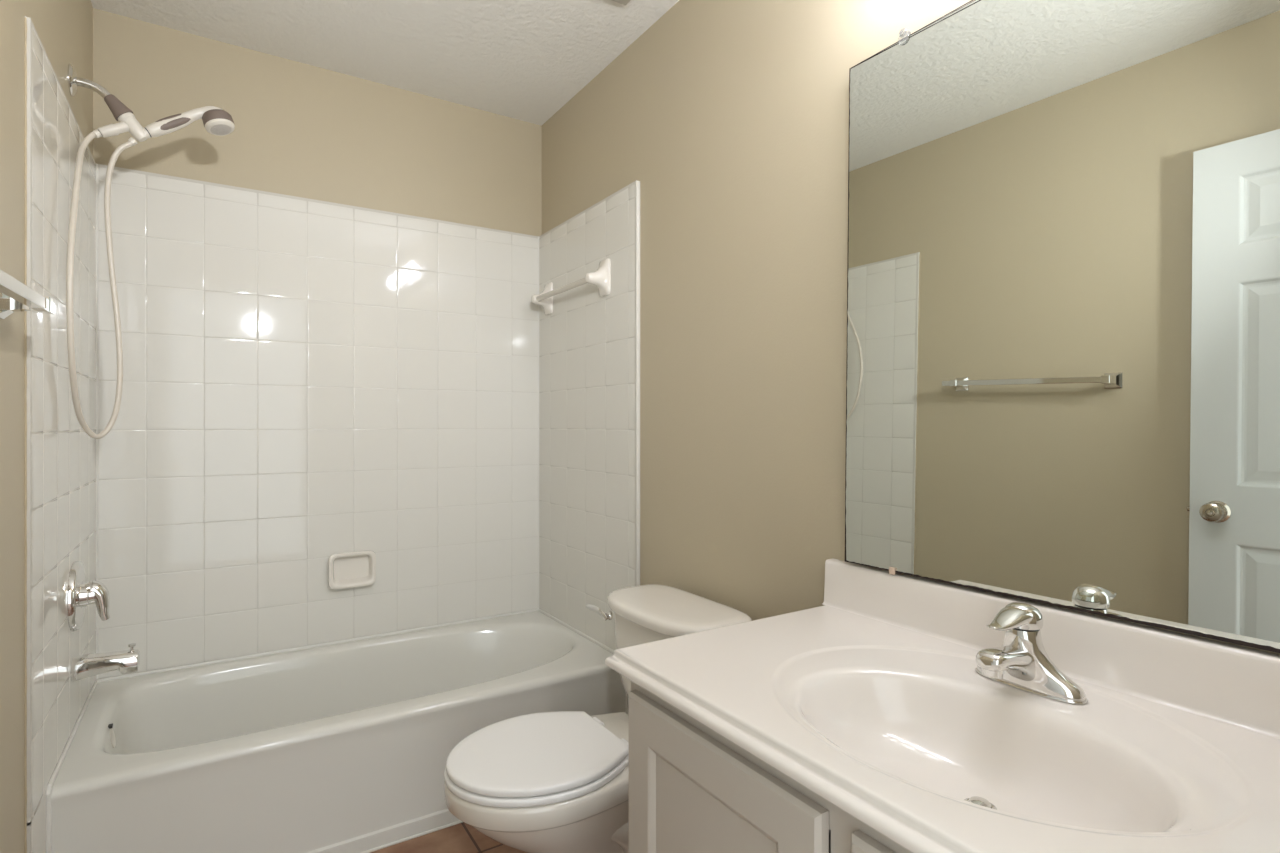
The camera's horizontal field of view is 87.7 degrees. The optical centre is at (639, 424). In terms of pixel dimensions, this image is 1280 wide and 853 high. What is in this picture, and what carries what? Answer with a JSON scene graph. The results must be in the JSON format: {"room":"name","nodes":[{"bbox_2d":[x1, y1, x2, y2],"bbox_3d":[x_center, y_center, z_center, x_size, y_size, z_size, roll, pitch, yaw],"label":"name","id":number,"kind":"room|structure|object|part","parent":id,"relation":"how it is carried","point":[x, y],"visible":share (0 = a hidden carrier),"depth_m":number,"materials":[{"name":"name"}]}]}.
{"room":"bathroom","nodes":[
{"label":"bathroom","id":0,"kind":"room"},
{"bbox_2d":[0,0,97,852],"bbox_3d":[-0.967,-0.068,0.850,0.114,2.439,2.820,0,0,-33],"label":"wall","id":1,"kind":"structure","parent":0,"point":[49,463],"depth_m":1.39,"materials":[{"name":"white tile"}]},
{"bbox_2d":[0,269,54,318],"bbox_3d":[-0.932,-0.204,0.942,0.072,0.069,0.623,0,0,-33],"label":"towel bar","id":2,"kind":"object","parent":1,"relation":"attached to","point":[15,296],"visible":1,"depth_m":1.11,"materials":[{"name":"white ceramic"}]},
{"bbox_3d":[-1.073,-0.211,1.162,0.072,0.054,0.054,0,0,-33],"label":"post","id":3,"kind":"part","parent":2,"relation":"part of","materials":[{"name":"white ceramic"}]},
{"bbox_2d":[67,561,109,631],"bbox_3d":[-1.431,0.444,1.740,0.077,0.178,0.178,0,0,-33],"label":"shower valve","id":4,"kind":"object","parent":1,"relation":"attached to","point":[80,594],"visible":1,"depth_m":1.72,"materials":[{"name":"silver metal"}]},
{"bbox_3d":[-1.423,0.462,1.745,0.059,0.106,0.052,0,0,-33],"label":"lever handle","id":5,"kind":"part","parent":4,"relation":"part of","materials":[{"name":"silver metal"}]},
{"bbox_2d":[71,643,139,680],"bbox_3d":[-1.405,0.625,1.757,0.136,0.077,0.062,0,0,-33],"label":"tub spout","id":6,"kind":"object","parent":1,"relation":"attached to","point":[124,661],"visible":1,"depth_m":1.74,"materials":[{"name":"silver metal"}]},
{"bbox_3d":[-1.361,0.596,1.785,0.018,0.019,0.018,0,0,-33],"label":"diverter knob","id":7,"kind":"part","parent":6,"relation":"part of","materials":[{"name":"silver metal"}]},
{"bbox_2d":[67,64,150,141],"bbox_3d":[-1.408,-0.846,1.776,0.169,0.175,0.078,0,0,-33],"label":"shower arm","id":8,"kind":"object","parent":1,"relation":"attached to","point":[121,112],"visible":1,"depth_m":1.77,"materials":[{"name":"silver metal"}]},
{"bbox_2d":[66,129,137,438],"bbox_3d":[-1.390,-0.368,1.677,0.093,0.812,0.257,0,0,-7],"label":"shower hose","id":9,"kind":"object","parent":8,"relation":"hanging from","point":[131,142],"visible":1,"depth_m":1.72,"materials":[{"name":"beige plastic"}]},
{"bbox_2d":[145,106,234,136],"bbox_3d":[-1.258,-0.845,1.867,0.210,0.120,0.078,0,0,-33],"label":"shower head","id":10,"kind":"object","parent":8,"relation":"attached to","point":[216,121],"visible":1,"depth_m":1.87},
{"bbox_2d":[93,8,541,678],"bbox_3d":[-1.085,-0.068,2.502,1.697,2.439,0.109,0,0,-33],"label":"wall","id":11,"kind":"structure","parent":0,"point":[329,318],"depth_m":2.36,"materials":[{"name":"white tile"}]},
{"bbox_2d":[328,551,375,588],"bbox_3d":[-1.053,0.529,2.438,0.162,0.130,0.034,0,0,-33],"label":"soap dish","id":12,"kind":"object","parent":11,"relation":"attached to","point":[358,568],"visible":1,"depth_m":2.44,"materials":[{"name":"beige ceramic"}]},
{"bbox_2d":[91,0,678,125],"bbox_3d":[-0.328,-1.337,1.319,1.697,0.100,2.920,0,0,-33],"label":"ceiling","id":13,"kind":"structure","parent":0,"point":[524,60],"depth_m":2.21,"materials":[{"name":"white paint"}]},
{"bbox_2d":[612,0,629,4],"bbox_3d":[-0.082,-1.278,1.856,0.250,0.018,0.250,0,0,-33],"label":"ceiling vent","id":14,"kind":"object","parent":13,"relation":"in","point":[623,2],"visible":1,"depth_m":2.00,"materials":[{"name":"grey plastic"}]},
{"bbox_2d":[371,822,525,852],"bbox_3d":[-0.004,1.202,0.814,1.697,0.100,4.120,0,0,-33],"label":"floor","id":15,"kind":"structure","parent":0,"point":[462,837],"depth_m":1.83,"materials":[{"name":"brown tile"}]},
{"bbox_2d":[46,608,628,852],"bbox_3d":[-0.857,0.969,2.145,1.488,0.368,0.739,0,0,-33],"label":"bathtub","id":16,"kind":"object","parent":15,"relation":"on","point":[340,746],"visible":0.91,"depth_m":1.88,"materials":[{"name":"white ceramic"}]},
{"bbox_3d":[-1.431,0.845,1.800,0.023,0.066,0.066,0,0,-33],"label":"overflow plate","id":17,"kind":"part","parent":16,"relation":"part of","materials":[{"name":"silver metal"}]},
{"bbox_2d":[444,584,751,852],"bbox_3d":[-0.134,0.816,1.692,0.731,0.670,0.514,0,0,-33],"label":"toilet","id":18,"kind":"object","parent":15,"relation":"on","point":[544,782],"visible":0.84,"depth_m":1.52,"materials":[{"name":"beige ceramic"}]},
{"bbox_3d":[-0.255,0.796,1.581,0.406,0.016,0.380,0,0,-33],"label":"seat","id":19,"kind":"part","parent":18,"relation":"part of","materials":[{"name":"white plastic"}]},
{"bbox_3d":[-0.195,0.978,1.620,0.549,0.346,0.388,0,0,-33],"label":"bowl","id":20,"kind":"part","parent":18,"relation":"part of","materials":[{"name":"beige ceramic"}]},
{"bbox_3d":[-0.255,0.775,1.582,0.400,0.019,0.372,0,0,-33],"label":"seat lid","id":21,"kind":"part","parent":18,"relation":"part of","materials":[{"name":"white plastic"}]},
{"bbox_3d":[-0.122,0.541,1.933,0.029,0.032,0.121,0,0,-33],"label":"flush handle","id":22,"kind":"part","parent":18,"relation":"part of","materials":[{"name":"silver metal"}]},
{"bbox_3d":[0.097,0.660,1.807,0.208,0.290,0.408,0,0,-33],"label":"tank","id":23,"kind":"part","parent":18,"relation":"part of","materials":[{"name":"beige ceramic"}]},
{"bbox_3d":[0.083,0.498,1.798,0.252,0.035,0.458,0,0,-33],"label":"tank lid","id":24,"kind":"part","parent":18,"relation":"part of","materials":[{"name":"beige ceramic"}]},
{"bbox_2d":[629,681,911,852],"bbox_3d":[0.457,0.793,0.943,0.579,0.716,0.910,0,0,-33],"label":"vanity cabinet","id":25,"kind":"object","parent":15,"relation":"on","point":[692,789],"visible":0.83,"depth_m":0.97,"materials":[{"name":"beige paint"}]},
{"bbox_3d":[0.102,0.748,0.978,0.018,0.568,0.434,0,0,-33],"label":"cabinet door","id":26,"kind":"part","parent":25,"relation":"part of","materials":[{"name":"beige paint"}]},
{"bbox_3d":[0.350,0.748,0.589,0.018,0.568,0.400,0,0,-33],"label":"cabinet door","id":27,"kind":"part","parent":25,"relation":"part of","materials":[{"name":"beige paint"}]},
{"bbox_2d":[605,558,1279,852],"bbox_3d":[0.451,0.420,0.951,0.598,0.229,0.970,0,0,-33],"label":"countertop","id":28,"kind":"structure","parent":25,"relation":"on","point":[872,699],"depth_m":0.96,"materials":[{"name":"stone"}]},
{"bbox_2d":[975,602,1087,704],"bbox_3d":[0.569,0.342,1.016,0.146,0.131,0.166,0,0,-33],"label":"faucet","id":29,"kind":"object","parent":28,"relation":"on","point":[1022,662],"visible":1,"depth_m":1.00,"materials":[{"name":"silver metal"}]},
{"bbox_3d":[0.566,0.293,1.015,0.116,0.034,0.056,0,0,-33],"label":"handle","id":30,"kind":"part","parent":29,"relation":"part of","materials":[{"name":"silver metal"}]},
{"bbox_3d":[0.606,0.406,1.040,0.057,0.004,0.166,0,0,-33],"label":"plate","id":31,"kind":"part","parent":29,"relation":"part of","materials":[{"name":"silver metal"}]},
{"bbox_2d":[538,0,1279,714],"bbox_3d":[0.366,-0.068,1.704,0.114,2.439,2.820,0,0,-33],"label":"wall","id":32,"kind":"structure","parent":0,"point":[692,412],"depth_m":1.91,"materials":[{"name":"beige paint"}]},
{"bbox_2d":[531,258,610,314],"bbox_3d":[-0.282,-0.520,2.544,0.080,0.130,0.540,0,0,-33],"label":"towel bar","id":33,"kind":"object","parent":32,"relation":"attached to","point":[601,277],"visible":1,"depth_m":2.38,"materials":[{"name":"beige ceramic"}]},
{"bbox_3d":[-0.408,-0.520,2.742,0.080,0.130,0.070,0,0,-33],"label":"post","id":34,"kind":"part","parent":33,"relation":"part of","materials":[{"name":"beige ceramic"}]},
{"bbox_3d":[-0.296,-0.512,2.533,0.021,0.021,0.470,0,0,-33],"label":"rod","id":35,"kind":"part","parent":33,"relation":"part of","materials":[{"name":"white ceramic"}]},
{"bbox_3d":[-0.155,-0.520,2.346,0.080,0.130,0.070,0,0,-33],"label":"post","id":36,"kind":"part","parent":33,"relation":"part of","materials":[{"name":"beige ceramic"}]},
{"bbox_2d":[823,558,1279,738],"bbox_3d":[0.686,0.355,1.101,0.038,0.099,0.970,0,0,-33],"label":"backsplash","id":37,"kind":"structure","parent":32,"relation":"attached to","point":[1238,686],"depth_m":1.03,"materials":[{"name":"stone"}]},
{"bbox_2d":[845,0,1279,652],"bbox_3d":[0.681,-0.241,1.121,0.021,1.082,0.818,0,0,-33],"label":"wall mirror","id":38,"kind":"object","parent":32,"relation":"attached to","point":[1063,368],"visible":1,"depth_m":1.08,"materials":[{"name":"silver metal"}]},
{"bbox_2d":[889,567,894,574],"bbox_3d":[0.512,0.298,1.355,0.003,0.014,0.014,0,0,-33],"label":"mirror clip","id":39,"kind":"object","parent":38,"relation":"attached to","point":[891,569],"visible":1,"depth_m":1.35,"materials":[{"name":"beige plastic"}]},
{"bbox_2d":[898,28,910,44],"bbox_3d":[0.537,-0.786,1.354,0.017,0.031,0.025,0,0,-33],"label":"mirror clip","id":40,"kind":"object","parent":38,"relation":"attached to","point":[903,37],"visible":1,"depth_m":1.35,"materials":[{"name":"white plastic"}]}
]}

